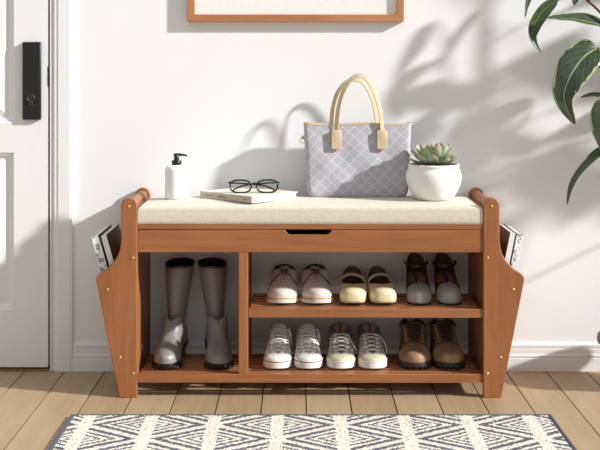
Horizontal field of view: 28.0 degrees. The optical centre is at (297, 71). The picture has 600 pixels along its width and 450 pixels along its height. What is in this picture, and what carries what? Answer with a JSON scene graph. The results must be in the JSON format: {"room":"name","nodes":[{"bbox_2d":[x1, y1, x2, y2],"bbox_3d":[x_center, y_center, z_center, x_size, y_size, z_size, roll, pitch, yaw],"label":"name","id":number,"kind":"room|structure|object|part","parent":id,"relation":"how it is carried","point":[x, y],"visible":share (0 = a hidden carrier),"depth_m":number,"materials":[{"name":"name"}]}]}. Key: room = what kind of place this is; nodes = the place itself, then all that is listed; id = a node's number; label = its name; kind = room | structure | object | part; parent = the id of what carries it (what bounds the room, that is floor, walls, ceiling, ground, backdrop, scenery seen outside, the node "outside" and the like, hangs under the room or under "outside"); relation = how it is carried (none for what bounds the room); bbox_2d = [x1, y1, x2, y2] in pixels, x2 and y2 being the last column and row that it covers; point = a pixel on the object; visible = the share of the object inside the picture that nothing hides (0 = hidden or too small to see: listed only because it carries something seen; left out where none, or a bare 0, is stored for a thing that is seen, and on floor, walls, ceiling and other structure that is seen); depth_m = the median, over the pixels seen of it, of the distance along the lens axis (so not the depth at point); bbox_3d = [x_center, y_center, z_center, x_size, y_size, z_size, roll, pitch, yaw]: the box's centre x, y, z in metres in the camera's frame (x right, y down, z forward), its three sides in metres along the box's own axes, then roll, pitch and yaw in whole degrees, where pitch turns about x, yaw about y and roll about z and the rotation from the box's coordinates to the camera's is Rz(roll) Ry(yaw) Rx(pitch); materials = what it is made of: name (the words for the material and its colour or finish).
{"room":"home entryway","nodes":[
{"label":"home entryway","id":0,"kind":"room"},
{"bbox_2d":[0,370,599,449],"bbox_3d":[0.000,0.933,1.388,5.500,0.040,4.850,0,0,0],"label":"floor","id":1,"kind":"structure","parent":0,"point":[35,406],"depth_m":3.34,"materials":[{"name":"brown wood"}]},
{"bbox_2d":[96,187,523,397],"bbox_3d":[0.034,0.632,3.514,1.200,0.561,0.304,0,0,0],"label":"bench","id":2,"kind":"object","parent":1,"relation":"on","point":[470,224],"visible":0.88,"depth_m":3.37,"materials":[{"name":"brown wood"}]},
{"bbox_2d":[91,225,111,271],"bbox_3d":[-0.541,0.578,3.505,0.086,0.237,0.233,0,0,0],"label":"magazine","id":3,"kind":"object","parent":2,"relation":"on","point":[98,245],"visible":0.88,"depth_m":3.39,"materials":[{"name":"white paper"}]},
{"bbox_2d":[101,224,120,265],"bbox_3d":[-0.516,0.577,3.507,0.081,0.236,0.237,0,0,0],"label":"magazine","id":4,"kind":"object","parent":2,"relation":"in","point":[111,239],"visible":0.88,"depth_m":3.44,"materials":[{"name":"paper"}]},
{"bbox_3d":[-0.472,0.375,3.517,0.031,0.031,0.283,0,0,0],"label":"armrest rail","id":5,"kind":"part","parent":2,"relation":"part of","materials":[{"name":"brown wood"}]},
{"bbox_3d":[-0.465,0.631,3.514,0.022,0.503,0.271,0,0,0],"label":"panel","id":6,"kind":"part","parent":2,"relation":"part of","materials":[{"name":"brown wood"}]},
{"bbox_2d":[152,258,194,369],"bbox_3d":[-0.364,0.704,3.525,0.094,0.287,0.237,0,0,11],"label":"rubber boot","id":7,"kind":"object","parent":2,"relation":"on","point":[170,351],"visible":1,"depth_m":3.52,"materials":[{"name":"grey rubber"}]},
{"bbox_2d":[165,153,187,199],"bbox_3d":[-0.356,0.305,3.523,0.068,0.133,0.068,0,0,0],"label":"soap dispenser","id":8,"kind":"object","parent":2,"relation":"on","point":[176,174],"visible":1,"depth_m":3.50,"materials":[{"name":"white plastic"}]},
{"bbox_2d":[197,258,233,369],"bbox_3d":[-0.242,0.704,3.525,0.093,0.287,0.237,0,0,-12],"label":"rubber boot","id":9,"kind":"object","parent":2,"relation":"on","point":[218,356],"visible":1,"depth_m":3.52,"materials":[{"name":"grey rubber"}]},
{"bbox_3d":[-0.153,0.677,3.377,0.026,0.341,0.020,0,0,0],"label":"divider post","id":10,"kind":"part","parent":2,"relation":"part of","materials":[{"name":"brown wood"}]},
{"bbox_2d":[200,187,296,202],"bbox_3d":[-0.145,0.361,3.541,0.222,0.020,0.188,0,0,44],"label":"book","id":11,"kind":"object","parent":2,"relation":"on","point":[253,196],"visible":0.93,"depth_m":3.48,"materials":[{"name":"paper"}]},
{"bbox_2d":[228,179,279,192],"bbox_3d":[-0.129,0.332,3.502,0.150,0.041,0.034,0,0,-3],"label":"eyeglasses","id":12,"kind":"object","parent":11,"relation":"on","point":[237,185],"visible":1,"depth_m":3.49,"materials":[{"name":"black"}]},
{"bbox_3d":[-0.153,0.689,3.500,0.014,0.269,0.226,0,0,0],"label":"divider panel","id":13,"kind":"part","parent":2,"relation":"part of","materials":[{"name":"brown wood"}]},
{"bbox_3d":[-0.153,0.677,3.623,0.026,0.341,0.020,0,0,0],"label":"divider post","id":14,"kind":"part","parent":2,"relation":"part of","materials":[{"name":"brown wood"}]},
{"bbox_2d":[263,323,292,369],"bbox_3d":[-0.057,0.795,3.530,0.085,0.106,0.241,0,0,1],"label":"sneaker","id":15,"kind":"object","parent":2,"relation":"on","point":[278,354],"visible":1,"depth_m":3.47,"materials":[{"name":"white fabric"}]},
{"bbox_2d":[266,263,299,303],"bbox_3d":[-0.042,0.621,3.533,0.098,0.089,0.232,0,0,1],"label":"shoe","id":16,"kind":"object","parent":2,"relation":"on","point":[283,288],"visible":1,"depth_m":3.47,"materials":[{"name":"beige leather"}]},
{"bbox_3d":[0.034,0.473,3.632,0.969,0.062,0.014,0,0,0],"label":"panel","id":17,"kind":"part","parent":2,"relation":"part of","materials":[{"name":"brown wood"}]},
{"bbox_2d":[294,323,322,369],"bbox_3d":[0.029,0.795,3.530,0.085,0.106,0.241,0,0,-1],"label":"sneaker","id":18,"kind":"object","parent":2,"relation":"on","point":[307,356],"visible":1,"depth_m":3.47,"materials":[{"name":"white fabric"}]},
{"bbox_3d":[0.034,0.860,3.376,0.969,0.025,0.018,0,0,0],"label":"shelf rail","id":19,"kind":"part","parent":2,"relation":"part of","materials":[{"name":"brown wood"}]},
{"bbox_3d":[0.034,0.434,3.506,0.969,0.014,0.280,0,0,0],"label":"lid","id":20,"kind":"part","parent":2,"relation":"part of","materials":[{"name":"brown wood"}]},
{"bbox_3d":[0.034,0.474,3.375,0.969,0.064,0.016,0,0,0],"label":"panel","id":21,"kind":"part","parent":2,"relation":"part of","materials":[{"name":"brown wood"}]},
{"bbox_2d":[138,196,482,223],"bbox_3d":[0.034,0.399,3.506,0.968,0.056,0.279,0,0,0],"label":"seat cushion","id":22,"kind":"object","parent":2,"relation":"on","point":[193,209],"depth_m":3.37,"materials":[{"name":"fabric"}]},
{"bbox_2d":[300,263,333,303],"bbox_3d":[0.052,0.621,3.533,0.098,0.089,0.232,0,0,-2],"label":"shoe","id":23,"kind":"object","parent":2,"relation":"on","point":[315,288],"visible":1,"depth_m":3.47,"materials":[{"name":"beige leather"}]},
{"bbox_2d":[326,322,356,369],"bbox_3d":[0.121,0.794,3.530,0.087,0.106,0.241,0,0,-3],"label":"sneaker","id":24,"kind":"object","parent":2,"relation":"on","point":[340,356],"visible":1,"depth_m":3.47,"materials":[{"name":"beige fabric"}]},
{"bbox_2d":[339,266,366,303],"bbox_3d":[0.161,0.626,3.532,0.082,0.079,0.224,0,0,2],"label":"mary jane shoe","id":25,"kind":"object","parent":2,"relation":"on","point":[353,289],"visible":1,"depth_m":3.46,"materials":[{"name":"beige leather"}]},
{"bbox_2d":[300,73,410,196],"bbox_3d":[0.172,0.188,3.598,0.334,0.368,0.092,0,0,0],"label":"tote bag","id":26,"kind":"object","parent":2,"relation":"on","point":[357,159],"visible":0.99,"depth_m":3.56,"materials":[{"name":"fabric"}]},
{"bbox_3d":[0.170,0.099,3.621,0.151,0.165,0.014,0,0,0],"label":"handle","id":27,"kind":"part","parent":26,"relation":"part of","materials":[{"name":"beige leather"}]},
{"bbox_3d":[0.177,0.156,3.598,0.322,0.009,0.044,0,0,0],"label":"trim","id":28,"kind":"part","parent":26,"relation":"part of","materials":[{"name":"beige leather"}]},
{"bbox_3d":[0.183,0.112,3.569,0.149,0.216,0.018,0,0,0],"label":"handle","id":29,"kind":"part","parent":26,"relation":"part of","materials":[{"name":"beige leather"}]},
{"bbox_3d":[0.190,0.677,3.376,0.659,0.024,0.018,0,0,0],"label":"shelf rail","id":30,"kind":"part","parent":2,"relation":"part of","materials":[{"name":"brown wood"}]},
{"bbox_2d":[357,322,386,369],"bbox_3d":[0.215,0.794,3.530,0.089,0.106,0.241,0,0,-1],"label":"sneaker","id":31,"kind":"object","parent":2,"relation":"on","point":[370,351],"visible":1,"depth_m":3.47,"materials":[{"name":"beige fabric"}]},
{"bbox_2d":[367,266,396,303],"bbox_3d":[0.242,0.626,3.532,0.082,0.079,0.224,0,0,-2],"label":"mary jane shoe","id":32,"kind":"object","parent":2,"relation":"on","point":[380,290],"visible":1,"depth_m":3.46,"materials":[{"name":"beige leather"}]},
{"bbox_2d":[399,319,431,370],"bbox_3d":[0.342,0.794,3.532,0.102,0.106,0.252,0,0,2],"label":"boot","id":33,"kind":"object","parent":2,"relation":"on","point":[414,352],"visible":1,"depth_m":3.47,"materials":[{"name":"brown leather"}]},
{"bbox_2d":[404,252,431,304],"bbox_3d":[0.351,0.605,3.530,0.076,0.120,0.217,0,0,1],"label":"heels","id":34,"kind":"object","parent":2,"relation":"on","point":[418,289],"visible":1,"depth_m":3.50,"materials":[{"name":"grey leather"}]},
{"bbox_2d":[406,142,461,200],"bbox_3d":[0.395,0.288,3.507,0.164,0.166,0.162,0,0,0],"label":"potted succulent","id":35,"kind":"object","parent":2,"relation":"on","point":[433,177],"visible":1,"depth_m":3.45,"materials":[{"name":"white ceramic"}]},
{"bbox_2d":[406,163,461,200],"bbox_3d":[0.396,0.320,3.507,0.162,0.103,0.162,0,0,0],"label":"pot","id":36,"kind":"object","parent":35,"relation":"attached to","point":[425,181],"depth_m":3.45,"materials":[{"name":"white ceramic"}]},
{"bbox_2d":[429,319,464,370],"bbox_3d":[0.432,0.794,3.532,0.102,0.106,0.252,0,0,0],"label":"boot","id":37,"kind":"object","parent":2,"relation":"on","point":[445,350],"visible":1,"depth_m":3.47,"materials":[{"name":"brown leather"}]},
{"bbox_2d":[432,252,461,304],"bbox_3d":[0.435,0.605,3.530,0.076,0.120,0.217,0,0,-1],"label":"heels","id":38,"kind":"object","parent":2,"relation":"on","point":[447,289],"visible":1,"depth_m":3.50,"materials":[{"name":"grey leather"}]},
{"bbox_3d":[0.534,0.631,3.514,0.022,0.503,0.271,0,0,0],"label":"panel","id":39,"kind":"part","parent":2,"relation":"part of","materials":[{"name":"brown wood"}]},
{"bbox_3d":[0.541,0.375,3.517,0.031,0.031,0.283,0,0,0],"label":"armrest rail","id":40,"kind":"part","parent":2,"relation":"part of","materials":[{"name":"brown wood"}]},
{"bbox_2d":[499,223,514,263],"bbox_3d":[0.582,0.574,3.507,0.064,0.243,0.237,0,0,0],"label":"magazine","id":41,"kind":"object","parent":2,"relation":"on","point":[507,236],"visible":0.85,"depth_m":3.42,"materials":[{"name":"paper"}]},
{"bbox_2d":[503,223,523,269],"bbox_3d":[0.605,0.575,3.501,0.067,0.241,0.225,0,0,0],"label":"magazine","id":42,"kind":"object","parent":2,"relation":"in","point":[518,240],"visible":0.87,"depth_m":3.39,"materials":[{"name":"white paper"}]},
{"bbox_2d":[48,414,576,449],"bbox_3d":[0.035,0.908,2.773,1.272,0.009,0.807,0,0,0],"label":"area rug","id":43,"kind":"object","parent":1,"relation":"on","point":[80,431],"visible":1,"depth_m":3.02,"materials":[{"name":"white fabric"}]},
{"bbox_2d":[525,0,599,343],"bbox_3d":[1.352,0.033,3.413,1.370,1.761,0.456,0,0,0],"label":"houseplant","id":44,"kind":"object","parent":1,"relation":"on","point":[580,60],"visible":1,"depth_m":3.50,"materials":[{"name":"plant"}]},
{"bbox_3d":[1.004,0.838,3.488,0.265,0.150,0.265,0,0,0],"label":"pot","id":45,"kind":"part","parent":44,"relation":"part of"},
{"bbox_2d":[52,0,599,369],"bbox_3d":[0.000,-0.437,3.733,5.200,2.700,0.120,0,0,0],"label":"wall","id":46,"kind":"structure","parent":0,"point":[151,84],"depth_m":3.67,"materials":[{"name":"paint"}]},
{"bbox_2d":[0,0,49,366],"bbox_3d":[-1.169,-0.111,3.677,0.821,2.024,0.058,0,0,0],"label":"door","id":47,"kind":"structure","parent":46,"relation":"in","point":[24,24],"depth_m":3.67,"materials":[{"name":"paint"}]},
{"bbox_3d":[-0.762,0.013,3.675,0.005,0.063,0.021,0,0,0],"label":"latch plate","id":48,"kind":"part","parent":47,"relation":"part of","materials":[{"name":"black plastic"}]},
{"bbox_2d":[0,365,49,370],"bbox_3d":[-1.171,0.910,3.728,0.828,0.006,0.130,0,0,0],"label":"trim","id":49,"kind":"structure","parent":46,"relation":"attached to","point":[48,367],"depth_m":3.67,"materials":[{"name":"brown wood"}]},
{"bbox_2d":[50,0,51,370],"bbox_3d":[-1.171,-0.107,3.729,0.836,2.040,0.128,0,0,0],"label":"trim","id":50,"kind":"structure","parent":46,"relation":"attached to","point":[50,0],"depth_m":3.67,"materials":[{"name":"paint"}]},
{"bbox_2d":[54,0,72,371],"bbox_3d":[-0.717,-0.135,3.667,0.058,2.095,0.012,0,0,0],"label":"trim","id":51,"kind":"structure","parent":46,"relation":"attached to","point":[63,9],"depth_m":3.66,"materials":[{"name":"paint"}]},
{"bbox_2d":[188,0,403,21],"bbox_3d":[-0.007,-0.413,3.661,0.658,0.520,0.022,0,0,0],"label":"picture frame","id":52,"kind":"object","parent":46,"relation":"attached to","point":[198,10],"visible":1,"depth_m":3.66,"materials":[{"name":"brown wood"}]},
{"bbox_3d":[-0.325,-0.414,3.661,0.022,0.519,0.022,0,0,0],"label":"frame rail","id":53,"kind":"part","parent":52,"relation":"part of","materials":[{"name":"brown wood"}]},
{"bbox_2d":[195,0,396,13],"bbox_3d":[-0.007,-0.413,3.666,0.622,0.484,0.009,0,0,0],"label":"print","id":54,"kind":"object","parent":52,"relation":"on","point":[201,6],"depth_m":3.66,"materials":[{"name":"white paper"}]},
{"bbox_3d":[-0.007,-0.164,3.661,0.657,0.022,0.022,0,0,0],"label":"frame rail","id":55,"kind":"part","parent":52,"relation":"part of","materials":[{"name":"brown wood"}]},
{"bbox_3d":[0.311,-0.414,3.661,0.022,0.519,0.022,0,0,0],"label":"frame rail","id":56,"kind":"part","parent":52,"relation":"part of","materials":[{"name":"brown wood"}]},
{"bbox_2d":[72,343,599,370],"bbox_3d":[0.956,0.871,3.667,3.288,0.084,0.011,0,0,0],"label":"baseboard","id":57,"kind":"structure","parent":46,"relation":"attached to","point":[86,356],"depth_m":3.67,"materials":[{"name":"paint"}]}
]}

